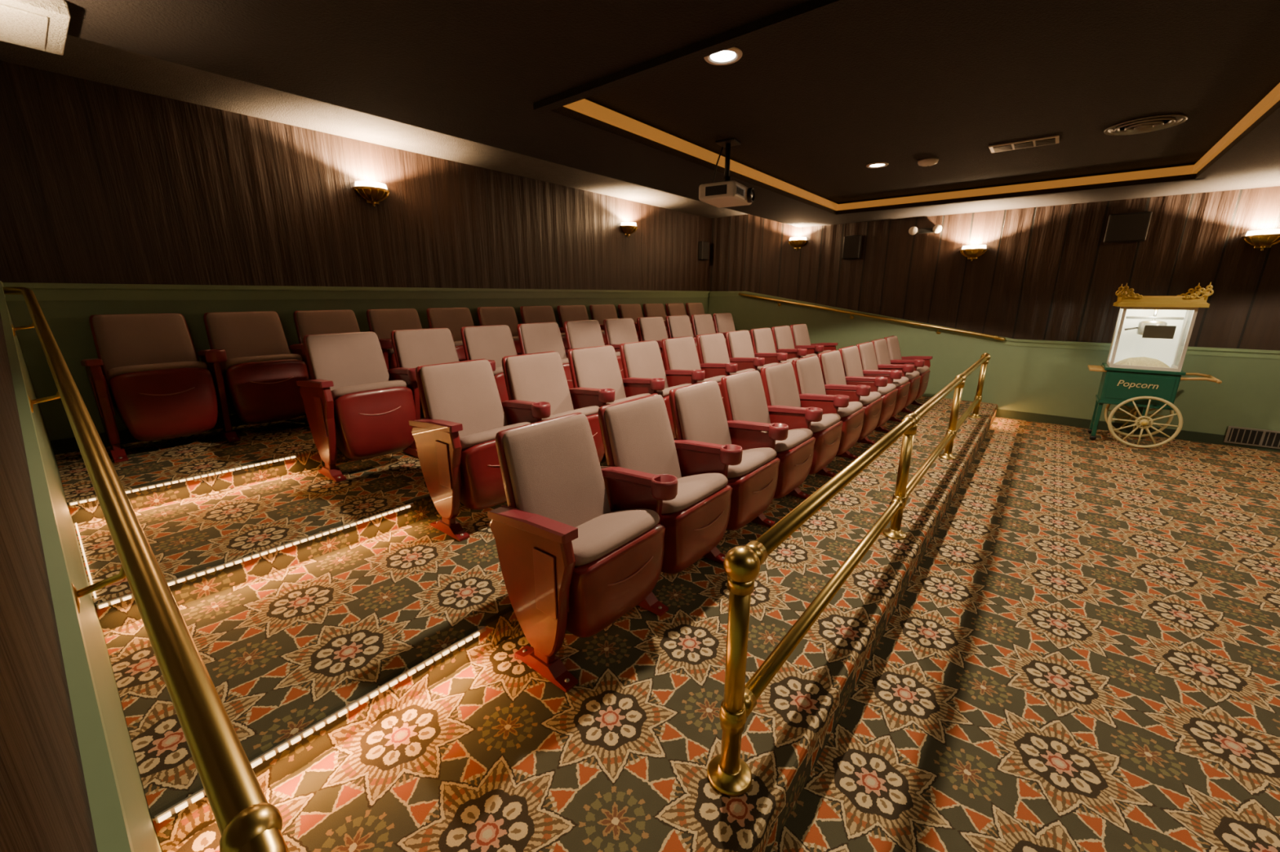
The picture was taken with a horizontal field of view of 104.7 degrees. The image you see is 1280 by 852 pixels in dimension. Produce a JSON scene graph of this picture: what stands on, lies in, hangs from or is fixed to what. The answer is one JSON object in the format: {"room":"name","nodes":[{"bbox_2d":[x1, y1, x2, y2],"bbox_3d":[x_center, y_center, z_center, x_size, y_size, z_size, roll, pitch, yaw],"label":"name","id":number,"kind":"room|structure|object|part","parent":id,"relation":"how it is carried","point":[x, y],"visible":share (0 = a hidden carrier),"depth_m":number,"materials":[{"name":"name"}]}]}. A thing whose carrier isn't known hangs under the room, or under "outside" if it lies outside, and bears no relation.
{"room":"movie theater","nodes":[
{"label":"movie theater","id":0,"kind":"room"},
{"bbox_2d":[0,0,71,55],"bbox_3d":[-2.205,-1.405,1.676,0.440,0.057,0.340,12,19,38],"label":"projector","id":1,"kind":"object","parent":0,"point":[38,24],"depth_m":1.70,"materials":[{"name":"white plastic"}]},
{"bbox_2d":[0,313,97,851],"bbox_3d":[-0.218,0.045,0.063,8.800,2.800,0.100,12,19,38],"label":"wall","id":2,"kind":"structure","parent":0,"point":[45,806],"depth_m":0.40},
{"bbox_2d":[0,280,133,851],"bbox_3d":[-0.181,0.223,0.157,8.800,0.648,0.018,12,19,38],"label":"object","id":3,"kind":"structure","parent":2,"relation":"attached to","point":[112,833],"depth_m":0.59,"materials":[{"name":"green paint"}]},
{"bbox_2d":[6,304,162,851],"bbox_3d":[-0.184,0.663,0.269,8.800,1.500,0.008,12,19,38],"label":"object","id":4,"kind":"structure","parent":2,"relation":"attached to","point":[144,837],"depth_m":1.13,"materials":[{"name":"green paint"}]},
{"bbox_2d":[2,286,288,851],"bbox_3d":[-1.703,-0.123,1.416,3.606,0.571,0.118,12,19,38],"label":"wall handrail","id":5,"kind":"object","parent":2,"relation":"attached to","point":[246,821],"visible":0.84,"depth_m":0.62,"materials":[{"name":"gold metal"}]},
{"bbox_2d":[0,60,711,456],"bbox_3d":[-1.255,-1.426,5.631,0.100,2.800,7.700,12,19,38],"label":"wall","id":6,"kind":"structure","parent":0,"point":[100,183],"depth_m":3.62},
{"bbox_2d":[50,413,306,455],"bbox_3d":[-1.202,-0.607,5.802,0.014,0.090,7.500,12,19,38],"label":"baseboard","id":7,"kind":"structure","parent":6,"relation":"attached to","point":[69,445],"depth_m":3.16,"materials":[{"name":"wood"}]},
{"bbox_2d":[2,282,709,301],"bbox_3d":[-1.201,-1.492,5.568,0.040,0.100,7.500,12,19,38],"label":"trim","id":8,"kind":"structure","parent":6,"relation":"attached to","point":[42,291],"depth_m":3.77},
{"bbox_2d":[6,297,708,440],"bbox_3d":[-1.213,-0.981,5.710,0.012,1.100,7.478,12,19,38],"label":"wainscot","id":9,"kind":"structure","parent":6,"relation":"attached to","point":[68,322],"depth_m":3.24,"materials":[{"name":"green paint"}]},
{"bbox_2d":[353,180,390,206],"bbox_3d":[-2.200,-1.925,4.107,0.142,0.179,0.284,12,19,38],"label":"wall sconce","id":10,"kind":"object","parent":6,"relation":"attached to","point":[374,193],"visible":1,"depth_m":4.06,"materials":[{"name":"gold metal"}]},
{"bbox_2d":[620,222,637,237],"bbox_3d":[-0.116,-2.605,6.561,0.142,0.179,0.284,12,19,38],"label":"wall sconce","id":11,"kind":"object","parent":6,"relation":"attached to","point":[628,228],"visible":1,"depth_m":6.50,"materials":[{"name":"gold metal"}]},
{"bbox_2d":[697,240,709,260],"bbox_3d":[1.034,-2.837,7.998,0.086,0.280,0.200,12,19,38],"label":"wall speaker","id":12,"kind":"object","parent":6,"relation":"attached to","point":[704,246],"visible":1,"depth_m":7.94,"materials":[{"name":"black plastic"}]},
{"bbox_2d":[0,0,1279,227],"bbox_3d":[2.189,-1.876,2.597,8.800,0.380,7.500,12,19,38],"label":"ceiling","id":13,"kind":"structure","parent":0,"point":[812,104],"depth_m":2.53,"materials":[{"name":"black paint"}]},
{"bbox_2d":[703,47,742,65],"bbox_3d":[0.379,-1.687,2.254,0.174,0.008,0.174,12,19,38],"label":"recessed light","id":14,"kind":"object","parent":13,"relation":"in","point":[731,55],"visible":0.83,"depth_m":2.26,"materials":[{"name":"white plastic"}]},
{"bbox_2d":[698,138,755,208],"bbox_3d":[0.624,-1.834,3.583,0.354,0.402,0.382,9,17,30],"label":"ceiling projector","id":15,"kind":"object","parent":13,"relation":"hanging from","point":[726,193],"depth_m":3.52,"materials":[{"name":"white plastic"}]},
{"bbox_2d":[866,162,888,168],"bbox_3d":[1.989,-2.186,4.141,0.174,0.008,0.174,12,19,38],"label":"recessed light","id":16,"kind":"object","parent":13,"relation":"in","point":[876,165],"visible":1,"depth_m":4.14,"materials":[{"name":"white plastic"}]},
{"bbox_2d":[533,0,1279,215],"bbox_3d":[2.059,-1.855,3.320,3.040,0.030,4.530,12,19,38],"label":"trim","id":17,"kind":"structure","parent":13,"relation":"attached to","point":[811,10],"depth_m":2.53,"materials":[{"name":"gold metal"}]},
{"bbox_2d":[563,83,1279,210],"bbox_3d":[2.059,-1.912,3.305,2.919,0.064,4.410,12,19,38],"label":"trim","id":18,"kind":"structure","parent":13,"relation":"attached to","point":[585,107],"depth_m":4.08,"materials":[{"name":"gold metal"}]},
{"bbox_2d":[917,157,938,166],"bbox_3d":[2.331,-2.130,4.000,0.150,0.042,0.150,12,19,38],"label":"smoke detector","id":19,"kind":"object","parent":13,"relation":"attached to","point":[929,162],"visible":1,"depth_m":3.96,"materials":[{"name":"white plastic"}]},
{"bbox_2d":[988,135,1059,153],"bbox_3d":[2.767,-2.028,3.564,0.400,0.017,0.200,12,19,38],"label":"ceiling vent","id":20,"kind":"object","parent":13,"relation":"attached to","point":[1055,139],"depth_m":3.53,"materials":[{"name":"white metal"}]},
{"bbox_2d":[1103,114,1187,135],"bbox_3d":[3.227,-1.917,3.164,0.380,0.028,0.380,12,19,38],"label":"ceiling vent","id":21,"kind":"object","parent":13,"relation":"in","point":[1156,122],"visible":1,"depth_m":3.13,"materials":[{"name":"grey metal"}]},
{"bbox_2d":[708,186,1279,351],"bbox_3d":[4.596,-1.457,5.749,8.800,2.800,0.100,12,19,38],"label":"wall","id":22,"kind":"structure","parent":0,"point":[1049,273],"depth_m":5.66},
{"bbox_2d":[788,236,807,250],"bbox_3d":[2.283,-2.667,7.226,0.284,0.179,0.142,12,19,38],"label":"wall sconce","id":23,"kind":"object","parent":22,"relation":"attached to","point":[797,242],"visible":1,"depth_m":7.18,"materials":[{"name":"gold metal"}]},
{"bbox_2d":[841,235,862,259],"bbox_3d":[2.912,-2.455,6.787,0.220,0.300,0.086,12,19,38],"label":"wall speaker","id":24,"kind":"object","parent":22,"relation":"attached to","point":[851,244],"visible":1,"depth_m":6.75,"materials":[{"name":"black plastic"}]},
{"bbox_2d":[737,293,1005,341],"bbox_3d":[2.980,-1.584,6.947,3.606,0.571,0.113,12,19,38],"label":"wall handrail","id":25,"kind":"object","parent":22,"relation":"attached to","point":[995,337],"visible":1,"depth_m":6.68,"materials":[{"name":"gold metal"}]},
{"bbox_2d":[908,224,942,235],"bbox_3d":[3.588,-2.466,6.210,0.370,0.103,0.088,12,19,38],"label":"emergency light","id":26,"kind":"object","parent":22,"relation":"attached to","point":[937,228],"visible":1,"depth_m":6.21,"materials":[{"name":"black plastic"}]},
{"bbox_2d":[960,244,987,261],"bbox_3d":[3.993,-2.077,5.934,0.284,0.179,0.142,12,19,38],"label":"wall sconce","id":27,"kind":"object","parent":22,"relation":"attached to","point":[971,251],"visible":1,"depth_m":5.90,"materials":[{"name":"gold metal"}]},
{"bbox_2d":[707,296,1279,435],"bbox_3d":[4.560,-0.817,5.873,8.800,1.500,0.012,12,19,38],"label":"wainscot","id":28,"kind":"structure","parent":22,"relation":"attached to","point":[1052,381],"depth_m":5.82,"materials":[{"name":"green paint"}]},
{"bbox_2d":[1223,426,1279,448],"bbox_3d":[6.229,0.155,4.679,0.900,0.170,0.020,12,19,38],"label":"return air grille","id":29,"kind":"object","parent":28,"relation":"attached to","point":[1236,435],"visible":1,"depth_m":4.84,"materials":[{"name":"grey metal"}]},
{"bbox_2d":[708,291,1279,359],"bbox_3d":[4.553,-1.254,5.749,8.800,0.648,0.035,12,19,38],"label":"trim","id":30,"kind":"structure","parent":22,"relation":"attached to","point":[1255,353],"depth_m":5.70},
{"bbox_2d":[1103,211,1152,243],"bbox_3d":[5.045,-2.054,5.114,0.320,0.280,0.046,12,19,38],"label":"wall speaker","id":31,"kind":"object","parent":22,"relation":"attached to","point":[1126,227],"visible":1,"depth_m":5.10,"materials":[{"name":"black plastic"}]},
{"bbox_2d":[995,408,1279,452],"bbox_3d":[6.193,0.205,4.745,4.560,0.100,0.012,12,19,38],"label":"baseboard","id":32,"kind":"structure","parent":22,"relation":"attached to","point":[1198,437],"depth_m":5.46,"materials":[{"name":"green wood"}]},
{"bbox_2d":[1242,228,1279,250],"bbox_3d":[5.757,-1.708,4.538,0.284,0.179,0.142,12,19,38],"label":"wall sconce","id":33,"kind":"object","parent":22,"relation":"attached to","point":[1264,238],"visible":1,"depth_m":4.54,"materials":[{"name":"gold metal"}]},
{"bbox_2d":[770,417,1279,851],"bbox_3d":[2.189,0.648,3.264,8.800,0.001,7.500,12,19,38],"label":"floor","id":34,"kind":"structure","parent":0,"point":[1082,654],"depth_m":1.98,"materials":[{"name":"carpet"}]},
{"bbox_2d":[55,395,997,851],"bbox_3d":[0.428,0.029,4.588,4.227,0.519,7.478,12,19,38],"label":"platform","id":35,"kind":"object","parent":34,"relation":"on","point":[474,750],"depth_m":1.75,"materials":[{"name":"carpet"}]},
{"bbox_2d":[80,313,239,462],"bbox_3d":[-3.002,-0.277,3.102,0.470,0.826,0.617,12,19,38],"label":"seat","id":36,"kind":"object","parent":35,"relation":"on","point":[148,367],"visible":1,"depth_m":3.01,"materials":[{"name":"beige fabric"}]},
{"bbox_3d":[-2.040,0.399,2.410,0.959,0.110,0.936,12,19,38],"label":"step light strip","id":37,"kind":"part","parent":35,"relation":"part of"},
{"bbox_3d":[-1.570,0.532,2.195,0.012,0.018,1.156,12,19,38],"label":"step light strip","id":38,"kind":"part","parent":35,"relation":"part of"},
{"bbox_2d":[203,311,311,424],"bbox_3d":[-2.649,-0.387,3.518,0.470,0.826,0.564,12,19,38],"label":"seat","id":39,"kind":"object","parent":35,"relation":"on","point":[260,373],"visible":0.74,"depth_m":3.41,"materials":[{"name":"beige fabric"}]},
{"bbox_3d":[-0.856,0.840,1.497,0.012,0.018,0.896,12,19,38],"label":"step light strip","id":40,"kind":"part","parent":35,"relation":"part of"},
{"bbox_2d":[293,310,392,374],"bbox_3d":[-2.313,-0.491,3.915,0.470,0.826,0.564,12,19,38],"label":"seat","id":41,"kind":"object","parent":35,"relation":"on","point":[307,322],"visible":0.2,"depth_m":3.88,"materials":[{"name":"beige fabric"}]},
{"bbox_2d":[296,331,420,482],"bbox_3d":[-1.736,-0.160,3.131,0.470,0.826,0.617,12,19,38],"label":"seat","id":42,"kind":"object","parent":35,"relation":"on","point":[352,404],"visible":0.94,"depth_m":3.01,"materials":[{"name":"beige fabric"}]},
{"bbox_2d":[366,308,453,377],"bbox_3d":[-1.978,-0.596,4.312,0.470,0.826,0.564,12,19,38],"label":"seat","id":43,"kind":"object","parent":35,"relation":"on","point":[382,322],"visible":0.21,"depth_m":4.23,"materials":[{"name":"beige fabric"}]},
{"bbox_2d":[391,328,495,418],"bbox_3d":[-1.384,-0.270,3.548,0.470,0.826,0.564,12,19,38],"label":"seat","id":44,"kind":"object","parent":35,"relation":"on","point":[412,348],"visible":0.22,"depth_m":3.50,"materials":[{"name":"beige fabric"}]},
{"bbox_2d":[426,307,474,361],"bbox_3d":[-1.642,-0.701,4.708,0.470,0.826,0.564,12,19,38],"label":"seat","id":45,"kind":"object","parent":35,"relation":"on","point":[453,319],"visible":0.26,"depth_m":4.65,"materials":[{"name":"beige fabric"}]},
{"bbox_2d":[408,359,551,542],"bbox_3d":[-0.849,0.082,2.684,0.470,0.826,0.617,12,19,38],"label":"seat","id":46,"kind":"object","parent":35,"relation":"on","point":[464,411],"visible":0.72,"depth_m":2.54,"materials":[{"name":"beige fabric"}]},
{"bbox_2d":[460,324,528,401],"bbox_3d":[-1.048,-0.375,3.944,0.470,0.826,0.564,12,19,38],"label":"seat","id":47,"kind":"object","parent":35,"relation":"on","point":[494,342],"visible":0.27,"depth_m":3.87,"materials":[{"name":"beige fabric"}]},
{"bbox_2d":[476,306,521,355],"bbox_3d":[-1.306,-0.806,5.105,0.470,0.826,0.564,12,19,38],"label":"seat","id":48,"kind":"object","parent":35,"relation":"on","point":[487,316],"visible":0.19,"depth_m":5.05,"materials":[{"name":"beige fabric"}]},
{"bbox_2d":[520,306,568,350],"bbox_3d":[-0.971,-0.910,5.501,0.470,0.826,0.564,12,19,38],"label":"seat","id":49,"kind":"object","parent":35,"relation":"on","point":[529,314],"visible":0.16,"depth_m":5.43,"materials":[{"name":"beige fabric"}]},
{"bbox_2d":[516,322,573,389],"bbox_3d":[-0.713,-0.480,4.341,0.470,0.826,0.564,12,19,38],"label":"seat","id":50,"kind":"object","parent":35,"relation":"on","point":[541,337],"visible":0.34,"depth_m":4.27,"materials":[{"name":"beige fabric"}]},
{"bbox_2d":[502,351,614,462],"bbox_3d":[-0.496,-0.028,3.100,0.470,0.826,0.564,12,19,38],"label":"seat","id":51,"kind":"object","parent":35,"relation":"on","point":[536,377],"visible":0.44,"depth_m":3.08,"materials":[{"name":"beige fabric"}]},
{"bbox_2d":[556,305,607,345],"bbox_3d":[-0.635,-1.015,5.898,0.470,0.826,0.564,12,19,38],"label":"seat","id":52,"kind":"object","parent":35,"relation":"on","point":[566,313],"visible":0.18,"depth_m":5.84,"materials":[{"name":"beige fabric"}]},
{"bbox_2d":[487,412,677,693],"bbox_3d":[-0.204,0.412,1.905,0.476,0.826,0.617,12,19,38],"label":"seat","id":53,"kind":"object","parent":35,"relation":"on","point":[580,542],"visible":1,"depth_m":1.77,"materials":[{"name":"beige fabric"}]},
{"bbox_2d":[564,320,624,378],"bbox_3d":[-0.377,-0.585,4.737,0.470,0.826,0.564,12,19,38],"label":"seat","id":54,"kind":"object","parent":35,"relation":"on","point":[588,333],"visible":0.25,"depth_m":4.67,"materials":[{"name":"beige fabric"}]},
{"bbox_2d":[589,304,638,337],"bbox_3d":[-0.299,-1.120,6.294,0.470,0.826,0.564,12,19,38],"label":"seat","id":55,"kind":"object","parent":35,"relation":"on","point":[599,313],"visible":0.18,"depth_m":6.24,"materials":[{"name":"beige fabric"}]},
{"bbox_2d":[567,345,665,456],"bbox_3d":[-0.160,-0.133,3.497,0.470,0.826,0.564,12,19,38],"label":"seat","id":56,"kind":"object","parent":35,"relation":"on","point":[597,366],"visible":0.41,"depth_m":3.49,"materials":[{"name":"beige fabric"}]},
{"bbox_2d":[603,318,662,357],"bbox_3d":[-0.041,-0.689,5.134,0.470,0.826,0.564,12,19,38],"label":"seat","id":57,"kind":"object","parent":35,"relation":"on","point":[619,331],"visible":0.23,"depth_m":5.08,"materials":[{"name":"beige fabric"}]},
{"bbox_2d":[617,303,666,342],"bbox_3d":[0.036,-1.225,6.691,0.470,0.826,0.564,12,19,38],"label":"seat","id":58,"kind":"object","parent":35,"relation":"on","point":[634,311],"visible":0.16,"depth_m":6.63,"materials":[{"name":"beige fabric"}]},
{"bbox_2d":[643,303,668,338],"bbox_3d":[0.372,-1.329,7.087,0.470,0.826,0.564,12,19,38],"label":"seat","id":59,"kind":"object","parent":35,"relation":"on","point":[650,309],"visible":0.19,"depth_m":7.02,"materials":[{"name":"beige fabric"}]},
{"bbox_2d":[619,340,705,439],"bbox_3d":[0.175,-0.237,3.893,0.470,0.826,0.564,12,19,38],"label":"seat","id":60,"kind":"object","parent":35,"relation":"on","point":[642,359],"visible":0.4,"depth_m":3.86,"materials":[{"name":"beige fabric"}]},
{"bbox_2d":[636,316,696,370],"bbox_3d":[0.294,-0.794,5.530,0.470,0.826,0.564,12,19,38],"label":"seat","id":61,"kind":"object","parent":35,"relation":"on","point":[650,328],"visible":0.2,"depth_m":5.46,"materials":[{"name":"beige fabric"}]},
{"bbox_2d":[597,393,742,573],"bbox_3d":[0.148,0.302,2.321,0.476,0.826,0.564,12,19,38],"label":"seat","id":62,"kind":"object","parent":35,"relation":"on","point":[637,434],"visible":0.74,"depth_m":2.24,"materials":[{"name":"beige fabric"}]},
{"bbox_2d":[665,302,693,335],"bbox_3d":[0.708,-1.434,7.484,0.470,0.826,0.564,12,19,38],"label":"seat","id":63,"kind":"object","parent":35,"relation":"on","point":[677,308],"visible":0.11,"depth_m":7.41,"materials":[{"name":"beige fabric"}]},
{"bbox_2d":[665,315,700,364],"bbox_3d":[0.630,-0.899,5.927,0.470,0.826,0.564,12,19,38],"label":"seat","id":64,"kind":"object","parent":35,"relation":"on","point":[680,326],"visible":0.19,"depth_m":5.85,"materials":[{"name":"beige fabric"}]},
{"bbox_2d":[661,336,737,416],"bbox_3d":[0.511,-0.342,4.290,0.470,0.826,0.564,12,19,38],"label":"seat","id":65,"kind":"object","parent":35,"relation":"on","point":[679,353],"visible":0.27,"depth_m":4.26,"materials":[{"name":"beige fabric"}]},
{"bbox_2d":[685,302,715,328],"bbox_3d":[1.036,-1.538,7.874,0.466,0.826,0.545,12,19,38],"label":"seat","id":66,"kind":"object","parent":35,"relation":"on","point":[692,308],"visible":0.17,"depth_m":7.79,"materials":[{"name":"beige fabric"}]},
{"bbox_2d":[690,314,727,347],"bbox_3d":[0.966,-1.004,6.323,0.470,0.826,0.564,12,19,38],"label":"seat","id":67,"kind":"object","parent":35,"relation":"on","point":[702,324],"visible":0.18,"depth_m":6.25,"materials":[{"name":"beige fabric"}]},
{"bbox_2d":[668,380,788,530],"bbox_3d":[0.484,0.197,2.718,0.476,0.826,0.564,12,19,38],"label":"seat","id":68,"kind":"object","parent":35,"relation":"on","point":[697,410],"visible":0.7,"depth_m":2.63,"materials":[{"name":"beige fabric"}]},
{"bbox_2d":[696,333,764,375],"bbox_3d":[0.847,-0.447,4.687,0.470,0.826,0.564,12,19,38],"label":"seat","id":69,"kind":"object","parent":35,"relation":"on","point":[712,348],"visible":0.3,"depth_m":4.67,"materials":[{"name":"beige fabric"}]},
{"bbox_2d":[712,312,750,333],"bbox_3d":[1.294,-1.107,6.714,0.466,0.826,0.545,12,19,38],"label":"seat","id":70,"kind":"object","parent":35,"relation":"on","point":[723,322],"visible":0.23,"depth_m":6.64,"materials":[{"name":"beige fabric"}]},
{"bbox_2d":[724,329,787,375],"bbox_3d":[1.182,-0.552,5.083,0.470,0.826,0.564,12,19,38],"label":"seat","id":71,"kind":"object","parent":35,"relation":"on","point":[739,343],"visible":0.37,"depth_m":5.06,"materials":[{"name":"beige fabric"}]},
{"bbox_2d":[720,369,822,499],"bbox_3d":[0.820,0.092,3.115,0.476,0.826,0.564,12,19,38],"label":"seat","id":72,"kind":"object","parent":35,"relation":"on","point":[743,393],"visible":0.54,"depth_m":3.03,"materials":[{"name":"beige fabric"}]},
{"bbox_2d":[750,327,807,363],"bbox_3d":[1.518,-0.656,5.480,0.470,0.826,0.564,12,19,38],"label":"seat","id":73,"kind":"object","parent":35,"relation":"on","point":[762,339],"visible":0.29,"depth_m":5.46,"materials":[{"name":"beige fabric"}]},
{"bbox_2d":[771,325,823,358],"bbox_3d":[1.854,-0.761,5.876,0.470,0.826,0.564,12,19,38],"label":"seat","id":74,"kind":"object","parent":35,"relation":"on","point":[782,335],"visible":0.38,"depth_m":5.85,"materials":[{"name":"beige fabric"}]},
{"bbox_2d":[760,361,849,477],"bbox_3d":[1.155,-0.012,3.511,0.476,0.826,0.564,12,19,38],"label":"seat","id":75,"kind":"object","parent":35,"relation":"on","point":[779,380],"visible":0.59,"depth_m":3.42,"materials":[{"name":"beige fabric"}]},
{"bbox_2d":[789,324,838,354],"bbox_3d":[2.183,-0.864,6.266,0.470,0.826,0.545,12,19,38],"label":"seat","id":76,"kind":"object","parent":35,"relation":"on","point":[800,334],"visible":0.21,"depth_m":6.25,"materials":[{"name":"beige fabric"}]},
{"bbox_2d":[791,355,871,459],"bbox_3d":[1.491,-0.117,3.908,0.476,0.826,0.564,12,19,38],"label":"seat","id":77,"kind":"object","parent":35,"relation":"on","point":[807,370],"visible":0.59,"depth_m":3.82,"materials":[{"name":"beige fabric"}]},
{"bbox_2d":[706,353,990,796],"bbox_3d":[1.976,0.099,3.332,0.124,0.704,5.574,12,19,38],"label":"guard rail","id":78,"kind":"object","parent":35,"relation":"on","point":[729,775],"visible":1,"depth_m":1.48,"materials":[{"name":"gold metal"}]},
{"bbox_2d":[817,350,888,444],"bbox_3d":[1.827,-0.222,4.304,0.476,0.826,0.564,12,19,38],"label":"seat","id":79,"kind":"object","parent":35,"relation":"on","point":[830,362],"visible":0.54,"depth_m":4.21,"materials":[{"name":"beige fabric"}]},
{"bbox_2d":[838,345,902,432],"bbox_3d":[2.162,-0.327,4.701,0.476,0.826,0.564,12,19,38],"label":"seat","id":80,"kind":"object","parent":35,"relation":"on","point":[850,355],"visible":0.54,"depth_m":4.61,"materials":[{"name":"beige fabric"}]},
{"bbox_2d":[855,342,914,422],"bbox_3d":[2.498,-0.431,5.097,0.476,0.826,0.564,12,19,38],"label":"seat","id":81,"kind":"object","parent":35,"relation":"on","point":[866,350],"visible":0.43,"depth_m":5.01,"materials":[{"name":"beige fabric"}]},
{"bbox_2d":[871,338,924,413],"bbox_3d":[2.834,-0.536,5.494,0.476,0.826,0.564,12,19,38],"label":"seat","id":82,"kind":"object","parent":35,"relation":"on","point":[880,345],"visible":0.44,"depth_m":5.40,"materials":[{"name":"beige fabric"}]},
{"bbox_2d":[884,335,932,405],"bbox_3d":[3.163,-0.639,5.883,0.476,0.826,0.545,12,19,38],"label":"seat","id":83,"kind":"object","parent":35,"relation":"on","point":[892,342],"visible":0.46,"depth_m":5.79,"materials":[{"name":"beige fabric"}]},
{"bbox_2d":[1087,282,1222,448],"bbox_3d":[5.058,-0.598,4.890,0.905,1.573,0.604,12,19,38],"label":"cart","id":84,"kind":"object","parent":34,"relation":"on","point":[1140,372],"visible":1,"depth_m":4.84,"materials":[{"name":"teal paint"}]}
]}

